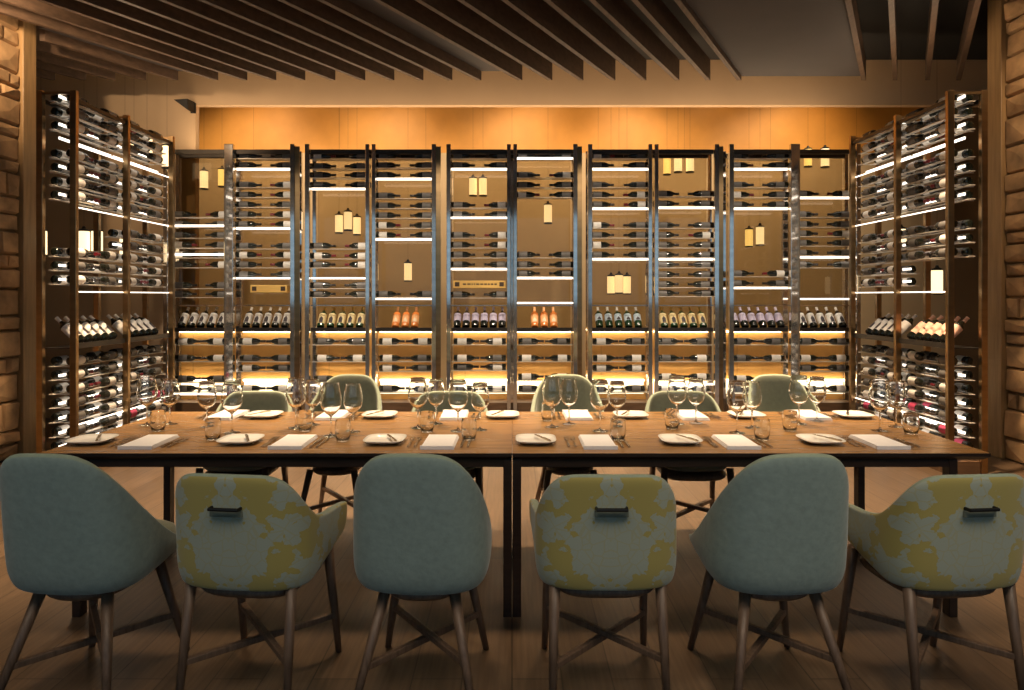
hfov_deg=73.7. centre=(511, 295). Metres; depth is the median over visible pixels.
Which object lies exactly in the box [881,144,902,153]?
wine bottle
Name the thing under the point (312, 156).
wine bottle
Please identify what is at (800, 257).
light
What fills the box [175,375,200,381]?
wine bottle
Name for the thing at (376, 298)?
light
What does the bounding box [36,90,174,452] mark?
wine rack
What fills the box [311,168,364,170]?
shelf
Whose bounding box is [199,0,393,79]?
beam
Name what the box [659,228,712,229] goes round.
shelf
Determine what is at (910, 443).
table knife
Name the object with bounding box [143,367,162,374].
wine bottle
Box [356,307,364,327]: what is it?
wine bottle
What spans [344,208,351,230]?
pendant lantern
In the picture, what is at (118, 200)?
shelf
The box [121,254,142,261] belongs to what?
wine bottle
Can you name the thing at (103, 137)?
wine bottle
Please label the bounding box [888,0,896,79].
trim
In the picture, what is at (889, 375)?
wine bottle
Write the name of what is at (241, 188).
shelf
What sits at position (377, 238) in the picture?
shelf
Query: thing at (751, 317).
wine bottle
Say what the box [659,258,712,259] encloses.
light
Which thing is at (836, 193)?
wine bottle
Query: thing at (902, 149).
shelf
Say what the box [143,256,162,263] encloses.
wine bottle
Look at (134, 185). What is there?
wine bottle
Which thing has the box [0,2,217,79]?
beam
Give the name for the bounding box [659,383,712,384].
light
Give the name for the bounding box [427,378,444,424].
wine glass
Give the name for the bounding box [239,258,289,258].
shelf
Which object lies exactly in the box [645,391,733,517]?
dining chair
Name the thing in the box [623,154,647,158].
wine bottle
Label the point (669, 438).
bread plate
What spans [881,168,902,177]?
wine bottle
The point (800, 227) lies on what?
shelf
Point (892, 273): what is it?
shelf
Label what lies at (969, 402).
wine bottle
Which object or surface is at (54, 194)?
wine bottle
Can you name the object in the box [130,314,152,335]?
wine bottle
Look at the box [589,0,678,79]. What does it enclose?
ceiling beam
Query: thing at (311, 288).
shelf
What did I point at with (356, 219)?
pendant lantern
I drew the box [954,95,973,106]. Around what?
wine bottle
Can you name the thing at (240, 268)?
shelf
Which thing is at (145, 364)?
shelf
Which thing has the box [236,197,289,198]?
shelf
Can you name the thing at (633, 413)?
bread plate
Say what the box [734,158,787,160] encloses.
shelf
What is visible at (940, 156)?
wine bottle
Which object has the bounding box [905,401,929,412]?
wine bottle
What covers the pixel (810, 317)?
wine bottle
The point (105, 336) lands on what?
wine bottle
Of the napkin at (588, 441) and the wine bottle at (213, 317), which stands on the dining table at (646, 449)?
the napkin at (588, 441)
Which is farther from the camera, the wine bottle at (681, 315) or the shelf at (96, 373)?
the wine bottle at (681, 315)
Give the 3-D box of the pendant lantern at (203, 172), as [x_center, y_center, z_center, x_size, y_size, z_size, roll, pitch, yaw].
[-4.151,-2.357,9.200,0.110,1.846,0.110,0,0,0]
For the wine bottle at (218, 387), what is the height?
0.074 m
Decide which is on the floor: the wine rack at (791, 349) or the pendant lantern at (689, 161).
the wine rack at (791, 349)
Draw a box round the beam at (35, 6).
[0,0,246,79]
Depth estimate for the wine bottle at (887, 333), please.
6.55 m
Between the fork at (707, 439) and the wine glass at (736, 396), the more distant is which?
the wine glass at (736, 396)
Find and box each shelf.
[45,338,124,348]
[49,101,118,122]
[49,115,119,135]
[49,128,119,147]
[49,156,119,172]
[49,170,118,184]
[49,184,119,197]
[49,198,119,209]
[49,256,119,260]
[49,270,118,273]
[49,358,119,366]
[49,371,118,380]
[49,383,119,394]
[49,396,118,408]
[49,409,118,423]
[49,422,118,437]
[51,284,119,285]
[104,148,165,164]
[104,210,165,219]
[104,236,164,242]
[104,248,164,253]
[105,185,165,197]
[105,285,165,286]
[106,198,165,208]
[108,173,165,186]
[108,261,164,264]
[116,136,165,154]
[117,124,165,143]
[117,362,165,370]
[118,351,165,358]
[118,373,165,382]
[118,407,165,420]
[119,273,165,275]
[130,333,170,341]
[175,217,223,218]
[175,227,223,228]
[175,238,223,238]
[175,248,223,248]
[175,258,223,258]
[175,288,223,288]
[175,297,223,297]
[175,328,223,331]
[175,344,223,344]
[175,361,223,361]
[176,268,223,268]
[178,381,222,382]
[236,158,289,160]
[236,187,289,189]
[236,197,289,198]
[236,207,289,208]
[236,217,289,218]
[236,227,289,227]
[236,328,289,331]
[236,370,289,371]
[237,361,289,361]
[238,249,289,249]
[238,344,289,344]
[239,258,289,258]
[240,268,289,268]
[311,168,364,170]
[311,177,364,179]
[311,187,364,187]
[311,288,364,288]
[311,297,364,297]
[311,328,370,331]
[312,159,364,160]
[312,249,364,249]
[312,361,364,361]
[313,259,364,259]
[313,344,364,344]
[314,268,364,268]
[376,328,431,331]
[377,158,431,160]
[377,168,431,169]
[377,177,431,177]
[377,198,431,199]
[377,208,431,209]
[377,218,431,219]
[377,228,431,229]
[377,238,431,238]
[377,297,431,297]
[377,344,431,344]
[377,361,431,361]
[377,370,431,371]
[380,391,407,392]
[451,328,506,331]
[452,158,506,160]
[452,208,506,209]
[452,238,506,238]
[452,248,506,248]
[452,258,506,258]
[452,344,506,344]
[452,361,506,361]
[452,369,506,370]
[517,160,571,160]
[517,177,571,179]
[517,187,571,189]
[517,197,571,198]
[517,258,571,258]
[517,268,571,268]
[517,276,571,276]
[517,328,572,331]
[517,344,571,344]
[517,361,571,361]
[517,379,542,380]
[592,158,646,160]
[592,187,646,189]
[592,197,646,198]
[592,207,646,207]
[592,228,646,229]
[592,238,646,238]
[592,248,646,248]
[592,328,647,331]
[592,344,646,344]
[592,361,646,361]
[592,370,646,371]
[653,328,712,331]
[659,196,712,197]
[659,206,712,206]
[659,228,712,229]
[659,238,711,238]
[659,248,711,248]
[659,268,709,268]
[659,277,712,277]
[659,287,712,287]
[659,296,712,296]
[659,344,710,344]
[659,361,711,361]
[727,328,787,331]
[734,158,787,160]
[734,187,787,189]
[734,197,787,198]
[734,207,787,207]
[734,276,787,276]
[734,286,787,286]
[734,344,785,344]
[734,361,786,361]
[800,196,848,196]
[800,217,848,218]
[800,227,848,228]
[800,236,848,237]
[800,246,848,246]
[800,256,848,256]
[800,268,847,268]
[800,328,848,331]
[800,344,848,344]
[800,361,848,361]
[800,370,848,371]
[853,333,893,341]
[858,124,906,143]
[858,136,907,154]
[858,148,919,164]
[858,173,915,186]
[858,185,918,197]
[858,198,917,208]
[858,210,919,219]
[858,273,919,275]
[858,285,919,286]
[858,351,905,358]
[858,362,906,370]
[858,373,905,382]
[858,407,902,420]
[859,236,919,242]
[859,248,918,253]
[859,261,915,264]
[899,338,978,348]
[904,115,974,135]
[904,128,974,147]
[904,156,974,172]
[904,184,974,197]
[904,198,974,209]
[904,228,974,235]
[904,242,974,248]
[904,256,974,260]
[904,358,974,366]
[904,383,974,394]
[905,101,974,122]
[905,170,974,184]
[905,371,974,380]
[905,409,974,423]
[907,396,974,408]
[920,426,974,437]
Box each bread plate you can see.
[64,434,118,444]
[216,434,264,444]
[244,410,283,417]
[362,410,397,417]
[363,434,406,444]
[486,410,518,417]
[516,434,555,444]
[613,410,648,417]
[658,434,702,444]
[727,410,765,417]
[796,434,845,444]
[832,410,874,417]
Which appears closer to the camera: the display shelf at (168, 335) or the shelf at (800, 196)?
the display shelf at (168, 335)
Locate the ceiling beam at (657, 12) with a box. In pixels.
[632,0,709,79]
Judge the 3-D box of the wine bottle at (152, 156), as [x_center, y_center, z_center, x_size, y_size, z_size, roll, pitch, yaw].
[-3.612,-1.396,6.857,0.075,0.074,0.296,0,0,0]
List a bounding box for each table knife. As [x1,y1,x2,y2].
[160,437,183,447]
[167,437,189,447]
[309,437,323,447]
[316,437,329,447]
[749,437,765,447]
[759,440,772,447]
[887,437,913,447]
[893,437,919,447]
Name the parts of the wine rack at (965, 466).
post, post, post, rail, post, rail, post, cross rail, post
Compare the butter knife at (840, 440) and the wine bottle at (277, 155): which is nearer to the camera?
the butter knife at (840, 440)
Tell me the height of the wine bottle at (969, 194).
0.074 m
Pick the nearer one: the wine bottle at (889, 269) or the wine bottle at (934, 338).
the wine bottle at (934, 338)
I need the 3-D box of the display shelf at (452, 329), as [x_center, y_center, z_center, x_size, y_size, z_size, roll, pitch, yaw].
[-0.374,0.385,7.918,0.636,0.045,0.225,0,0,0]
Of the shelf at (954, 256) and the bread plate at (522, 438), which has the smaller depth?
the bread plate at (522, 438)
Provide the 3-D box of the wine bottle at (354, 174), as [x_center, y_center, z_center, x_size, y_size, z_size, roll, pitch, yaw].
[-1.784,-1.396,7.890,0.296,0.074,0.075,0,0,0]
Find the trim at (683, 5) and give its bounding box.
[674,0,740,79]
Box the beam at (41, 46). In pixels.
[36,25,145,79]
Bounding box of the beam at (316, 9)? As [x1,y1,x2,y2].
[278,0,451,79]
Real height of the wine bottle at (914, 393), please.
0.074 m
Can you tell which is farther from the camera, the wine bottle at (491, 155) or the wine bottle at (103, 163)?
the wine bottle at (491, 155)
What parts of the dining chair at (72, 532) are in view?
leg, under frame, leg, leg, seat, leg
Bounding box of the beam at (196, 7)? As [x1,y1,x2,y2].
[159,0,364,79]
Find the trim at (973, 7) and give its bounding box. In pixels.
[956,0,980,79]
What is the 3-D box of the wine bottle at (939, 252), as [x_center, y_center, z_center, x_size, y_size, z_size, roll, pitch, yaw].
[3.612,-0.363,5.723,0.075,0.074,0.296,0,0,0]
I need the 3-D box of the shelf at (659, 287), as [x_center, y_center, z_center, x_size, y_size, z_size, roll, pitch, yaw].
[1.982,-0.096,7.890,0.636,0.006,0.130,0,0,0]
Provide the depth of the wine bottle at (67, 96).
5.66 m
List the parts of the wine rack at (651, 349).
post, post, display rod, post, post, rail, post, rail, display rod, post, post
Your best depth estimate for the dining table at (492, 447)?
3.18 m
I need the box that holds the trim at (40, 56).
[36,51,114,79]
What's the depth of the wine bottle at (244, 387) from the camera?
7.86 m
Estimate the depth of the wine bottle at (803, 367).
7.86 m
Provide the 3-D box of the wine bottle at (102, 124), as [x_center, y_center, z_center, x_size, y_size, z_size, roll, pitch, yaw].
[-3.612,-1.510,6.067,0.075,0.074,0.296,0,0,0]
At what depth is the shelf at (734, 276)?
7.83 m
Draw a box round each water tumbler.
[150,410,165,431]
[204,417,221,440]
[297,410,312,431]
[335,418,350,441]
[420,411,433,432]
[461,417,476,440]
[541,402,554,421]
[610,417,625,440]
[665,408,678,429]
[754,417,769,440]
[782,410,797,431]
[902,412,919,434]
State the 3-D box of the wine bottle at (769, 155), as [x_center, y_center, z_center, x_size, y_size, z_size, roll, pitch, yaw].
[3.040,-1.618,7.890,0.296,0.074,0.075,0,0,0]
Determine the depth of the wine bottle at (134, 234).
6.48 m
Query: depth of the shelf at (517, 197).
7.85 m
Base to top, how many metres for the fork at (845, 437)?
0.011 m
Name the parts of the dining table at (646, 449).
leg, leg, leg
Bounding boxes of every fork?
[108,436,134,446]
[115,436,140,446]
[260,436,278,446]
[263,436,280,446]
[407,436,415,446]
[413,436,421,446]
[701,436,715,446]
[703,436,718,446]
[838,436,859,446]
[842,436,865,446]
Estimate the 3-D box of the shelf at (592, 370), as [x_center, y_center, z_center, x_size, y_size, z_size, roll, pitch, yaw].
[1.234,0.869,7.890,0.636,0.006,0.130,0,0,0]
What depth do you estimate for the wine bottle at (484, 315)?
7.89 m
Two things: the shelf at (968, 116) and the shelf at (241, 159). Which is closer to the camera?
the shelf at (968, 116)
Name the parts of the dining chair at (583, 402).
leg, leg, under frame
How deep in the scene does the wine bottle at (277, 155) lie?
7.86 m
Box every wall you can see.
[0,14,19,460]
[36,60,986,417]
[199,107,944,392]
[954,107,978,398]
[1003,0,1023,463]
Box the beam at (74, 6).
[37,0,275,79]
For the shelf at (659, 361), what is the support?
attached to the wine rack at (651, 349)
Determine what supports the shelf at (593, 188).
attached to the wine rack at (651, 349)
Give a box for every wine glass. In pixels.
[136,375,157,425]
[160,378,179,424]
[197,380,216,427]
[221,380,242,433]
[286,377,305,428]
[305,379,321,425]
[320,382,341,436]
[343,383,362,432]
[408,377,427,428]
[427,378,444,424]
[448,379,467,431]
[471,382,488,430]
[542,376,561,427]
[561,378,577,424]
[590,379,609,431]
[609,380,625,416]
[667,375,686,424]
[687,378,704,423]
[726,380,747,433]
[745,381,761,428]
[789,375,808,424]
[809,376,826,421]
[869,379,891,431]
[888,380,906,427]
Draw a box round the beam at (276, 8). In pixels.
[238,0,422,79]
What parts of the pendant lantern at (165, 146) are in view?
lamp shade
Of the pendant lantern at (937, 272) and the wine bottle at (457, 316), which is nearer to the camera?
the pendant lantern at (937, 272)
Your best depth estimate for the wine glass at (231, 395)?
3.50 m
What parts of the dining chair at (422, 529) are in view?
leg, leg, under frame, leg, leg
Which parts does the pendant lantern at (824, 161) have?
lamp shade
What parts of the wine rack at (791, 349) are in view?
post, post, display rod, post, rail, rail, post, display rod, post, post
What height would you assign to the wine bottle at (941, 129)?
0.074 m
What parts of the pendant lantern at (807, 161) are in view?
lamp shade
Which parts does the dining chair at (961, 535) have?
leg, leg, under frame, leg, handle, leg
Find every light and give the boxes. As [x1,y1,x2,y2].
[175,225,223,226]
[175,254,223,254]
[180,393,220,394]
[181,380,222,390]
[236,168,289,170]
[236,228,289,229]
[236,277,289,278]
[243,379,287,393]
[311,188,364,189]
[311,277,364,278]
[376,178,431,179]
[376,239,431,240]
[376,298,431,299]
[380,379,428,393]
[452,168,506,170]
[452,217,506,218]
[452,268,506,269]
[465,379,506,393]
[466,383,506,384]
[517,157,571,159]
[517,277,571,278]
[517,302,571,303]
[517,381,540,393]
[592,168,647,170]
[592,208,647,209]
[592,258,647,259]
[607,379,643,393]
[653,379,706,392]
[659,207,712,208]
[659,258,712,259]
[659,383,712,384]
[734,168,787,170]
[734,208,787,209]
[734,287,787,288]
[800,197,848,198]
[800,257,848,257]
[800,298,848,299]
[807,379,844,393]
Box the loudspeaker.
[174,99,195,112]
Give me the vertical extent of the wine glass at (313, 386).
0.249 m
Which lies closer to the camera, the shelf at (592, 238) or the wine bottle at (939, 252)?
the wine bottle at (939, 252)
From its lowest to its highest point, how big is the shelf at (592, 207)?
0.006 m
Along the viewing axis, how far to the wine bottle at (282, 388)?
7.86 m
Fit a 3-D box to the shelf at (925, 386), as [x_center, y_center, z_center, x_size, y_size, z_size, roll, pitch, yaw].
[3.675,0.803,5.895,0.230,0.012,0.710,0,0,0]
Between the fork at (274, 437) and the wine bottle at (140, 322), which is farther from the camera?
the wine bottle at (140, 322)
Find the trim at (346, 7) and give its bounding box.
[318,0,480,79]
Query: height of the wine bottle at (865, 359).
0.074 m
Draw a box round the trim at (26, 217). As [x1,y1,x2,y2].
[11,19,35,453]
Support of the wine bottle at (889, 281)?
on the wine rack at (965, 466)
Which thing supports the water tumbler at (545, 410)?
on the dining table at (646, 449)
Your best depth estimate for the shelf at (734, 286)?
7.83 m
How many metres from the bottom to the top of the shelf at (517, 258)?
0.006 m
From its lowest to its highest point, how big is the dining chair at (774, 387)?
0.936 m
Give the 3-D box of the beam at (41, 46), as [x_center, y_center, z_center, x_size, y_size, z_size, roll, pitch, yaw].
[-4.350,-2.485,6.970,0.045,0.230,1.250,0,0,30]
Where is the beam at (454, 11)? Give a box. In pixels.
[415,0,551,79]
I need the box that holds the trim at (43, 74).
[36,68,54,79]
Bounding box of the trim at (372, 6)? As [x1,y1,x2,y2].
[348,0,499,70]
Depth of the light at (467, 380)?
8.06 m
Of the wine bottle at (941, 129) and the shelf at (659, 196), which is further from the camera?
the shelf at (659, 196)
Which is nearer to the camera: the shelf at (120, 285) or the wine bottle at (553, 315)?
the shelf at (120, 285)
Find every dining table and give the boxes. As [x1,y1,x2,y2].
[41,412,511,616]
[512,412,990,616]
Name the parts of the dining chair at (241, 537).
leg, handle, leg, under frame, leg, leg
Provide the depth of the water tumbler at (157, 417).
3.56 m
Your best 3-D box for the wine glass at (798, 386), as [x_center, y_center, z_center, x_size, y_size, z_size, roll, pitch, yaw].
[1.592,0.575,3.787,0.107,0.268,0.106,0,0,0]
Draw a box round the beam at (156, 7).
[118,0,334,79]
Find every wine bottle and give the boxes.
[50,95,69,106]
[50,107,69,120]
[50,121,69,133]
[50,149,69,160]
[50,163,69,174]
[50,176,69,187]
[50,190,69,201]
[50,247,68,256]
[50,261,68,269]
[50,275,68,283]
[50,355,69,365]
[50,368,69,378]
[50,382,69,392]
[51,395,69,406]
[54,316,85,342]
[63,316,93,341]
[66,95,92,107]
[66,107,93,121]
[66,121,93,134]
[66,149,93,161]
[66,163,93,174]
[66,176,93,187]
[66,190,93,201]
[66,247,93,256]
[66,261,93,270]
[66,275,93,283]
[66,355,93,365]
[66,368,93,378]
[66,382,93,392]
[66,395,93,406]
[79,320,101,341]
[80,315,109,340]
[89,315,116,339]
[94,120,118,132]
[94,133,118,145]
[94,159,118,170]
[94,172,118,182]
[94,185,118,195]
[94,198,118,208]
[94,251,118,259]
[94,264,118,271]
[94,277,118,284]
[94,351,118,359]
[94,363,118,372]
[94,376,118,385]
[94,388,118,398]
[94,401,118,412]
[96,107,118,117]
[106,314,133,336]
[113,314,139,336]
[120,313,146,336]
[121,131,142,142]
[121,144,142,153]
[121,168,142,177]
[121,180,142,189]
[121,192,142,200]
[121,204,142,212]
[121,230,142,237]
[121,242,142,249]
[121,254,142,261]
[121,266,142,273]
[121,278,142,285]
[121,348,142,355]
[121,360,142,367]
[121,372,142,379]
[121,383,136,391]
[121,396,138,404]
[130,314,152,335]
[133,313,158,334]
[143,141,162,151]
[143,152,162,162]
[143,175,162,184]
[143,187,162,195]
[143,198,162,206]
[143,209,162,217]
[143,233,162,241]
[143,245,162,252]
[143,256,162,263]
[143,345,162,352]
[143,356,162,363]
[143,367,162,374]
[143,401,162,410]
[147,130,162,136]
[156,378,161,385]
[175,211,196,216]
[175,221,196,224]
[175,232,196,237]
[175,355,200,360]
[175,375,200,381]
[177,307,189,327]
[179,385,197,391]
[187,307,198,327]
[197,307,208,327]
[201,375,223,381]
[205,221,223,224]
[206,211,223,216]
[206,307,217,327]
[215,385,222,391]
[216,311,223,327]
[235,154,261,157]
[235,162,261,167]
[235,182,261,186]
[235,192,261,196]
[235,201,261,206]
[235,211,261,216]
[235,221,261,226]
[241,385,265,390]
[242,307,253,327]
[252,307,262,327]
[262,307,272,327]
[266,385,286,391]
[270,154,289,157]
[270,162,289,167]
[270,182,289,186]
[270,192,289,196]
[270,201,289,206]
[270,211,289,216]
[271,307,281,327]
[281,307,289,327]
[310,154,335,159]
[310,163,335,169]
[310,172,335,177]
[310,182,335,187]
[317,307,326,327]
[327,307,336,327]
[336,307,345,327]
[344,163,370,168]
[345,154,370,158]
[345,172,370,177]
[345,182,370,187]
[346,307,355,327]
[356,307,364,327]
[376,154,400,158]
[376,162,400,168]
[376,172,400,177]
[392,307,400,327]
[401,307,409,327]
[409,162,431,167]
[410,154,431,157]
[410,172,431,176]
[411,307,418,327]
[451,154,474,158]
[451,162,474,168]
[453,307,460,327]
[462,307,469,327]
[471,307,478,327]
[480,307,487,327]
[484,154,506,157]
[489,307,496,327]
[498,307,505,327]
[517,154,539,156]
[531,307,538,327]
[540,307,547,327]
[549,154,572,158]
[550,307,557,327]
[592,154,614,157]
[592,162,613,167]
[595,307,602,327]
[604,307,612,327]
[614,307,622,327]
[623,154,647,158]
[623,162,647,167]
[623,182,647,187]
[624,307,631,327]
[633,307,641,327]
[653,191,678,196]
[659,307,667,327]
[668,307,677,327]
[678,307,687,327]
[687,307,696,327]
[688,191,713,196]
[688,200,713,205]
[697,307,706,327]
[704,385,709,391]
[727,154,753,158]
[727,162,752,167]
[727,182,753,186]
[727,192,753,196]
[727,201,753,206]
[734,312,739,327]
[734,375,754,380]
[738,307,748,327]
[747,307,757,327]
[756,307,766,327]
[762,154,788,157]
[762,162,788,167]
[762,182,788,186]
[762,192,788,196]
[762,201,788,206]
[765,307,775,327]
[774,307,784,327]
[800,191,818,195]
[800,211,817,216]
[800,221,818,226]
[800,311,807,327]
[800,364,822,370]
[806,307,817,327]
[815,307,826,327]
[822,364,848,370]
[823,355,848,360]
[825,307,836,327]
[826,221,848,226]
[826,385,848,391]
[827,191,848,195]
[827,211,848,216]
[827,230,848,235]
[834,307,846,327]
[861,130,876,136]
[861,141,880,151]
[861,152,880,162]
[861,175,880,184]
[861,187,880,195]
[861,198,880,206]
[861,209,880,217]
[861,233,880,241]
[861,245,880,252]
[861,256,880,263]
[861,345,880,352]
[861,356,880,363]
[861,367,880,375]
[861,378,870,385]
[861,389,868,397]
[861,401,875,410]
[865,313,890,334]
[871,314,893,335]
[877,313,903,336]
[881,131,902,142]
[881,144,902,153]
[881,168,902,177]
[881,180,902,189]
[881,192,902,200]
[881,204,902,212]
[881,230,902,237]
[881,242,902,249]
[881,254,902,261]
[881,266,902,273]
[881,278,902,285]
[881,348,902,355]
[881,360,902,367]
[881,372,902,379]
[884,314,910,336]
[890,314,917,336]
[905,107,927,117]
[905,120,929,132]
[905,133,929,145]
[905,159,929,170]
[905,172,929,182]
[905,185,929,195]
[905,198,929,208]
[905,225,929,234]
[905,238,929,246]
[905,251,929,259]
[905,351,929,359]
[905,363,929,372]
[905,376,929,385]
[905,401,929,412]
[906,388,929,398]
[907,315,934,339]
[914,315,943,340]
[922,320,944,341]
[930,107,957,121]
[930,121,957,134]
[930,149,957,161]
[930,163,957,174]
[930,176,957,187]
[930,190,957,201]
[930,219,957,229]
[930,233,957,243]
[930,247,957,256]
[930,316,960,341]
[930,355,957,365]
[930,368,957,378]
[930,382,957,392]
[930,395,957,406]
[931,95,957,107]
[938,316,969,342]
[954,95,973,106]
[954,107,973,120]
[954,121,973,133]
[954,149,973,160]
[954,163,973,174]
[954,176,973,187]
[954,190,973,201]
[954,355,973,365]
[954,368,973,378]
[954,382,973,392]
[954,395,972,406]
[955,247,973,256]
[956,219,973,228]
[956,233,973,242]
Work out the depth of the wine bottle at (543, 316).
7.90 m
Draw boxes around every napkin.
[117,434,178,449]
[203,410,249,420]
[268,434,317,449]
[314,410,350,420]
[420,434,458,449]
[439,410,468,420]
[562,410,592,420]
[578,434,617,449]
[679,410,709,420]
[711,434,760,449]
[795,410,832,420]
[848,434,910,449]
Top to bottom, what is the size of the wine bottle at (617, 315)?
0.256 m
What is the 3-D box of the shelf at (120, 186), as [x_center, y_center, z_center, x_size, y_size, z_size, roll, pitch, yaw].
[-3.675,-1.013,6.685,0.230,0.012,0.790,0,0,0]
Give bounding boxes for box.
[250,285,289,291]
[453,281,505,287]
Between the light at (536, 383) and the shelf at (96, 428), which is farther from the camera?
the light at (536, 383)
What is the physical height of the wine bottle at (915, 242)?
0.074 m
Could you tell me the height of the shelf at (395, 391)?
0.006 m
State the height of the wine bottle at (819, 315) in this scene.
0.256 m
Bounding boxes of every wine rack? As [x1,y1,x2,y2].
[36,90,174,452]
[163,144,302,411]
[305,144,440,411]
[446,144,581,411]
[585,144,722,411]
[723,144,860,411]
[849,90,987,474]
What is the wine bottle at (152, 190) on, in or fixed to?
on the wine rack at (75, 103)
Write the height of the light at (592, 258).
0.019 m
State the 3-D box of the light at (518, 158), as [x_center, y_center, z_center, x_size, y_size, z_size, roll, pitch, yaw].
[0.374,-1.577,7.830,0.636,0.019,0.040,0,0,0]
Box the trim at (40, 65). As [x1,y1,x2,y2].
[36,60,85,79]
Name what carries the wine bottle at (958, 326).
on the wine rack at (965, 466)
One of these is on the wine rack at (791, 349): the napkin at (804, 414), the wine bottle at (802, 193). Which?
the wine bottle at (802, 193)
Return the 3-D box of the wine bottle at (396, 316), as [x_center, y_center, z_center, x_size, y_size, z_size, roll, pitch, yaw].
[-1.344,0.256,7.949,0.088,0.256,0.232,0,0,0]
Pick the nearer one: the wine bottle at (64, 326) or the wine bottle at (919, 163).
the wine bottle at (64, 326)
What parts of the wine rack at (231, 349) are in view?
post, post, display rod, rail, post, rail, post, display rod, post, post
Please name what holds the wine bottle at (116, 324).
on the wine rack at (75, 103)
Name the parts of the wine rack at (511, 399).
post, post, display rod, post, rail, rail, post, post, display rod, post, post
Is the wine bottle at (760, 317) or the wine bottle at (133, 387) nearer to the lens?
the wine bottle at (133, 387)
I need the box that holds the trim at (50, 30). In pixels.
[39,26,181,70]
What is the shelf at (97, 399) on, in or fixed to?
attached to the wine rack at (75, 103)
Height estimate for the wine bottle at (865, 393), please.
0.074 m
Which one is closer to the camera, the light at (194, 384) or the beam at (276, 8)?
the beam at (276, 8)
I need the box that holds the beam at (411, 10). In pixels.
[374,0,521,79]
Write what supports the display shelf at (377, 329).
attached to the wine rack at (398, 400)
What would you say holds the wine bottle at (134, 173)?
on the wine rack at (75, 103)
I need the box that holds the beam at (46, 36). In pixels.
[40,28,177,79]
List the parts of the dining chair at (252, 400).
leg, seat, under frame, leg, leg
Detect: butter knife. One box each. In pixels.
[534,434,550,441]
[676,434,698,441]
[813,434,841,441]
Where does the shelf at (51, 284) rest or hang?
attached to the wine rack at (75, 103)
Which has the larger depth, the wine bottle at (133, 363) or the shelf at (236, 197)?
the shelf at (236, 197)
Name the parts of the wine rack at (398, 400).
post, post, display rod, post, rail, rail, post, post, display rod, post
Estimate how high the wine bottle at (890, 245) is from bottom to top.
0.074 m
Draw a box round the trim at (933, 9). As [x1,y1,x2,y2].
[925,0,938,79]
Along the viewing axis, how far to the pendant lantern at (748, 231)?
9.46 m
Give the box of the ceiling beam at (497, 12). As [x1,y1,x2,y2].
[458,0,582,79]
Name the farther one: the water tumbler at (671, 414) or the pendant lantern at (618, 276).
the pendant lantern at (618, 276)
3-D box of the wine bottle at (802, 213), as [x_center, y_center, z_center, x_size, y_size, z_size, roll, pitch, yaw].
[3.386,-0.942,7.890,0.296,0.074,0.075,0,0,0]
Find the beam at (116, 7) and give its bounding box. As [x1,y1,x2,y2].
[77,0,304,79]
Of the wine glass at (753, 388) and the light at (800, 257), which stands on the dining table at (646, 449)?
the wine glass at (753, 388)
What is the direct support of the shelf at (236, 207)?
attached to the wine rack at (231, 349)
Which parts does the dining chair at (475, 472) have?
seat, under frame, leg, leg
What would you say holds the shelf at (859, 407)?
attached to the wine rack at (965, 466)
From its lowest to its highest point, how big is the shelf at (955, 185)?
0.012 m
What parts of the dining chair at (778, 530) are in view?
leg, leg, under frame, leg, leg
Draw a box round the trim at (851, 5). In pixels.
[845,0,865,79]
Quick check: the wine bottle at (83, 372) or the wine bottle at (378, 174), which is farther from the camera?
the wine bottle at (378, 174)
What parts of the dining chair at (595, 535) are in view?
leg, leg, under frame, handle, leg, leg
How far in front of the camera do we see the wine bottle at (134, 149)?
6.48 m
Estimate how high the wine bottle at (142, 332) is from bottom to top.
0.239 m
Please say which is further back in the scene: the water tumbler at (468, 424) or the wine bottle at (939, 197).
the wine bottle at (939, 197)
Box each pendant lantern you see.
[45,229,47,255]
[79,226,89,250]
[91,229,102,250]
[161,143,167,168]
[200,167,207,189]
[218,166,223,187]
[335,211,342,233]
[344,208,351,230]
[353,214,360,235]
[404,259,411,281]
[469,175,476,196]
[479,175,486,196]
[544,201,551,223]
[607,272,614,293]
[615,271,622,293]
[623,272,630,293]
[663,158,670,175]
[674,158,681,173]
[686,158,693,173]
[745,226,752,247]
[756,223,763,245]
[804,146,811,167]
[820,145,829,168]
[901,224,906,251]
[931,265,942,294]
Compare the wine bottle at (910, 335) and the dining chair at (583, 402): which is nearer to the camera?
the dining chair at (583, 402)
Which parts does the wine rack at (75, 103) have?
post, cross rail, post, rail, post, rail, post, post, post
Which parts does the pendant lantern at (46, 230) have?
lamp shade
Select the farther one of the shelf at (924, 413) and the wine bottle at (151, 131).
the wine bottle at (151, 131)
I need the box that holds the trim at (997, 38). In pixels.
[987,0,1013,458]
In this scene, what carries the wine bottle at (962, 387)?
on the wine rack at (965, 466)
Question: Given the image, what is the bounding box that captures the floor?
[0,393,1023,689]
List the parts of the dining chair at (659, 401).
leg, leg, under frame, seat, leg, leg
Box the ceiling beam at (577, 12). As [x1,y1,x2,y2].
[544,0,645,79]
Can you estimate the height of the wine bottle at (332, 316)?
0.256 m
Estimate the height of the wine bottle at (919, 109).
0.074 m
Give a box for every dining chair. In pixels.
[0,453,189,689]
[175,473,346,689]
[196,391,291,483]
[301,374,381,512]
[353,453,491,689]
[411,391,487,494]
[529,474,676,689]
[530,374,603,501]
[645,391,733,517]
[687,453,851,689]
[747,374,820,411]
[837,473,1023,689]
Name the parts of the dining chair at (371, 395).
leg, leg, under frame, leg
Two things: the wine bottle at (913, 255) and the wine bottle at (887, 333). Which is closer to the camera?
the wine bottle at (913, 255)
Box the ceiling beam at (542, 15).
[501,0,614,79]
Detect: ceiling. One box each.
[543,0,986,59]
[685,0,859,75]
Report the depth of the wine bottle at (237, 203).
7.86 m
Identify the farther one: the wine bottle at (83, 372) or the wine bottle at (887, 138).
the wine bottle at (887, 138)
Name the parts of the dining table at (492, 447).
leg, leg, leg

